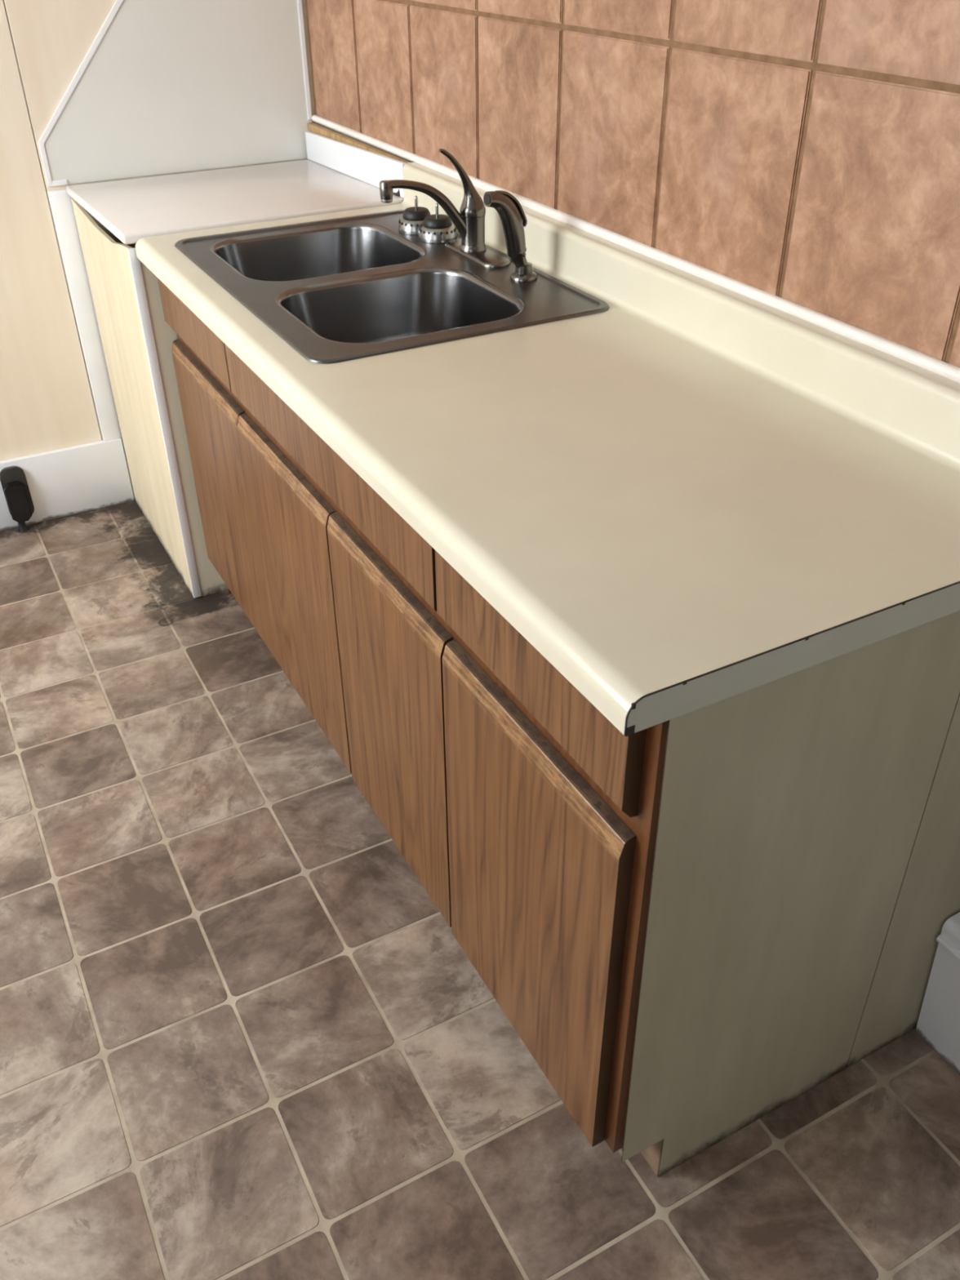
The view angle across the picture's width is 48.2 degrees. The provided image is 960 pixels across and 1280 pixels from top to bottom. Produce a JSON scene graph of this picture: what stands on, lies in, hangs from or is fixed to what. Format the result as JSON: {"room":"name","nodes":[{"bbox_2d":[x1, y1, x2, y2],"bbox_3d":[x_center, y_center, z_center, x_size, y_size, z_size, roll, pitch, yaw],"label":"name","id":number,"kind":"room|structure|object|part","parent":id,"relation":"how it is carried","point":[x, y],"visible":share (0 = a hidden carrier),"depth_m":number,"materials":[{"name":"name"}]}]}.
{"room":"kitchen","nodes":[
{"label":"kitchen","id":0,"kind":"room"},
{"bbox_2d":[0,0,316,497],"bbox_3d":[-1.800,-1.251,2.329,3.222,2.450,0.120,-17,38,-23],"label":"wall","id":1,"kind":"structure","parent":0,"point":[47,402],"depth_m":2.82,"materials":[{"name":"white paint"}]},
{"bbox_2d":[0,466,34,533],"bbox_3d":[-1.326,-0.404,3.085,0.068,0.190,0.040,-17,38,-23],"label":"wall fitting","id":2,"kind":"object","parent":1,"relation":"attached to","point":[13,480],"visible":1,"depth_m":3.07,"materials":[{"name":"grey plastic"}]},
{"bbox_2d":[0,437,134,531],"bbox_3d":[-2.064,-0.197,2.784,2.284,0.205,0.019,-17,38,-23],"label":"baseboard","id":3,"kind":"structure","parent":1,"relation":"attached to","point":[65,482],"depth_m":3.15,"materials":[{"name":"white paint"}]},
{"bbox_2d":[47,189,121,440],"bbox_3d":[-1.084,-0.876,2.963,0.055,0.690,0.014,-17,38,-23],"label":"trim","id":4,"kind":"structure","parent":1,"relation":"attached to","point":[61,206],"depth_m":2.94,"materials":[{"name":"white paint"}]},
{"bbox_2d":[37,0,312,186],"bbox_3d":[-0.790,-1.511,2.725,0.732,0.598,0.007,-17,38,-23],"label":"wall panel","id":5,"kind":"object","parent":1,"relation":"attached to","point":[162,86],"visible":0.98,"depth_m":2.79,"materials":[{"name":"white paint"}]},
{"bbox_2d":[0,497,959,1279],"bbox_3d":[-0.663,0.959,1.329,3.182,0.060,4.985,-17,38,-23],"label":"floor","id":6,"kind":"structure","parent":0,"point":[242,1037],"depth_m":1.70,"materials":[{"name":"tile"}]},
{"bbox_2d":[71,198,227,598],"bbox_3d":[-0.603,-0.728,2.924,0.687,0.893,0.640,-17,38,-23],"label":"panel","id":7,"kind":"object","parent":6,"relation":"on","point":[137,340],"depth_m":2.68,"materials":[{"name":"white paint"}]},
{"bbox_2d":[66,130,405,244],"bbox_3d":[-0.618,-1.131,2.635,0.674,0.115,0.641,-17,38,-23],"label":"countertop","id":8,"kind":"structure","parent":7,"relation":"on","point":[335,175],"depth_m":2.62,"materials":[{"name":"beige laminate"}]},
{"bbox_2d":[157,278,959,1177],"bbox_3d":[0.010,-0.107,2.038,0.638,0.873,1.833,-17,38,-23],"label":"base cabinet","id":9,"kind":"object","parent":6,"relation":"on","point":[692,923],"visible":0.79,"depth_m":1.40,"materials":[{"name":"laminate"}]},
{"bbox_3d":[-0.584,-0.649,2.201,0.021,0.154,0.478,-17,38,-23],"label":"drawer","id":10,"kind":"part","parent":9,"relation":"part of","materials":[{"name":"brown wood"}]},
{"bbox_3d":[-0.578,-0.329,2.420,0.019,0.568,0.478,-17,38,-23],"label":"door","id":11,"kind":"part","parent":9,"relation":"part of","materials":[{"name":"brown wood"}]},
{"bbox_3d":[-0.353,-0.093,2.077,0.020,0.564,0.466,-17,38,-23],"label":"door","id":12,"kind":"part","parent":9,"relation":"part of","materials":[{"name":"brown wood"}]},
{"bbox_3d":[-0.259,-0.309,1.707,0.021,0.154,0.872,-17,38,-23],"label":"drawer","id":13,"kind":"part","parent":9,"relation":"part of","materials":[{"name":"brown wood"}]},
{"bbox_3d":[-0.141,0.132,1.757,0.020,0.576,0.413,-17,38,-23],"label":"door","id":14,"kind":"part","parent":9,"relation":"part of","materials":[{"name":"brown wood"}]},
{"bbox_3d":[-0.247,-0.074,1.900,0.019,0.766,1.820,-17,38,-23],"label":"frame","id":15,"kind":"part","parent":9,"relation":"part of","materials":[{"name":"brown wood"}]},
{"bbox_3d":[0.059,0.345,1.453,0.020,0.584,0.420,-17,38,-23],"label":"door","id":16,"kind":"part","parent":9,"relation":"part of","materials":[{"name":"brown wood"}]},
{"bbox_3d":[0.054,0.018,1.230,0.021,0.154,0.426,-17,38,-23],"label":"drawer","id":17,"kind":"part","parent":9,"relation":"part of","materials":[{"name":"brown wood"}]},
{"bbox_2d":[135,162,959,736],"bbox_3d":[-0.009,-0.514,1.746,0.672,0.128,1.838,-17,38,-23],"label":"countertop","id":18,"kind":"structure","parent":9,"relation":"on","point":[689,493],"depth_m":1.36,"materials":[{"name":"beige laminate"}]},
{"bbox_2d":[174,209,609,363],"bbox_3d":[-0.206,-0.633,2.123,0.565,0.194,0.838,-17,38,-23],"label":"sink","id":19,"kind":"object","parent":18,"relation":"in","point":[337,290],"visible":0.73,"depth_m":2.08,"materials":[{"name":"metal"}]},
{"bbox_3d":[-0.333,-0.735,2.252,0.390,0.164,0.364,-17,38,-23],"label":"bowl","id":20,"kind":"part","parent":19,"relation":"part of","materials":[{"name":"metal"}]},
{"bbox_3d":[-0.144,-0.538,1.964,0.390,0.164,0.358,-17,38,-23],"label":"bowl","id":21,"kind":"part","parent":19,"relation":"part of","materials":[{"name":"metal"}]},
{"bbox_2d":[398,195,430,235],"bbox_3d":[-0.136,-0.916,2.304,0.082,0.072,0.082,-17,38,-23],"label":"strainer","id":22,"kind":"object","parent":19,"relation":"on","point":[413,218],"visible":0.79,"depth_m":2.29,"materials":[{"name":"silver metal"}]},
{"bbox_2d":[398,217,424,235],"bbox_3d":[-0.136,-0.899,2.316,0.082,0.028,0.082,-17,38,-23],"label":"basket","id":23,"kind":"object","parent":22,"relation":"on","point":[407,225],"depth_m":2.29,"materials":[{"name":"silver metal"}]},
{"bbox_2d":[418,203,457,243],"bbox_3d":[-0.089,-0.878,2.247,0.082,0.072,0.082,-17,38,-23],"label":"strainer","id":24,"kind":"object","parent":19,"relation":"on","point":[437,228],"visible":0.98,"depth_m":2.23,"materials":[{"name":"silver metal"}]},
{"bbox_2d":[418,224,457,243],"bbox_3d":[-0.089,-0.860,2.259,0.082,0.028,0.082,-17,38,-23],"label":"basket","id":25,"kind":"object","parent":24,"relation":"on","point":[429,233],"depth_m":2.23,"materials":[{"name":"silver metal"}]},
{"bbox_2d":[483,190,537,282],"bbox_3d":[0.058,-0.743,1.970,0.105,0.163,0.051,-17,38,-23],"label":"sprayer","id":26,"kind":"object","parent":19,"relation":"on","point":[511,213],"visible":1,"depth_m":1.95,"materials":[{"name":"silver metal"}]},
{"bbox_2d":[379,148,510,268],"bbox_3d":[-0.081,-0.837,2.074,0.228,0.202,0.212,-17,38,-23],"label":"kitchen faucet","id":27,"kind":"object","parent":18,"relation":"on","point":[469,222],"visible":1,"depth_m":2.10,"materials":[{"name":"silver metal"}]},
{"bbox_3d":[-0.096,-0.830,2.086,0.199,0.137,0.027,-17,38,-23],"label":"spout","id":28,"kind":"part","parent":27,"relation":"part of","materials":[{"name":"silver metal"}]},
{"bbox_3d":[-0.034,-0.890,2.085,0.096,0.127,0.051,-17,38,-23],"label":"lever handle","id":29,"kind":"part","parent":27,"relation":"part of","materials":[{"name":"silver metal"}]},
{"bbox_2d":[459,215,486,253],"bbox_3d":[-0.014,-0.817,2.149,0.054,0.066,0.054,-17,38,-23],"label":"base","id":30,"kind":"object","parent":27,"relation":"on","point":[472,228],"depth_m":2.13,"materials":[{"name":"silver metal"}]},
{"bbox_3d":[0.374,0.372,1.342,0.438,0.873,0.002,-17,38,-23],"label":"panel","id":31,"kind":"part","parent":9,"relation":"part of","materials":[{"name":"laminate"}]},
{"bbox_2d":[305,0,959,367],"bbox_3d":[0.681,-0.510,1.226,0.124,2.450,4.819,-17,38,-23],"label":"wall","id":32,"kind":"structure","parent":0,"point":[806,153],"depth_m":1.62,"materials":[{"name":"brown tile"}]},
{"bbox_2d":[305,130,405,197],"bbox_3d":[-0.328,-1.232,2.757,0.013,0.094,0.640,-17,38,-23],"label":"backsplash","id":33,"kind":"structure","parent":32,"relation":"attached to","point":[370,167],"depth_m":2.74,"materials":[{"name":"white laminate"}]},
{"bbox_2d":[307,122,410,163],"bbox_3d":[-0.317,-1.250,2.763,0.018,0.062,0.650,-17,38,-23],"label":"trim","id":34,"kind":"structure","parent":32,"relation":"attached to","point":[313,127],"depth_m":2.79,"materials":[{"name":"brown wood"}]},
{"bbox_2d":[311,115,959,382],"bbox_3d":[0.214,-0.741,1.948,0.011,0.018,2.840,-17,38,-23],"label":"trim","id":35,"kind":"structure","parent":32,"relation":"attached to","point":[926,362],"depth_m":1.72,"materials":[{"name":"white plastic"}]},
{"bbox_2d":[915,912,959,1075],"bbox_3d":[1.226,1.059,0.860,0.074,0.282,2.187,-17,38,-23],"label":"baseboard","id":36,"kind":"structure","parent":32,"relation":"attached to","point":[938,1024],"depth_m":1.63,"materials":[{"name":"white paint"}]},
{"bbox_3d":[1.196,0.984,0.789,0.009,0.014,2.187,-17,38,-23],"label":"moulding","id":37,"kind":"part","parent":36,"relation":"part of","materials":[{"name":"white paint"}]}
]}

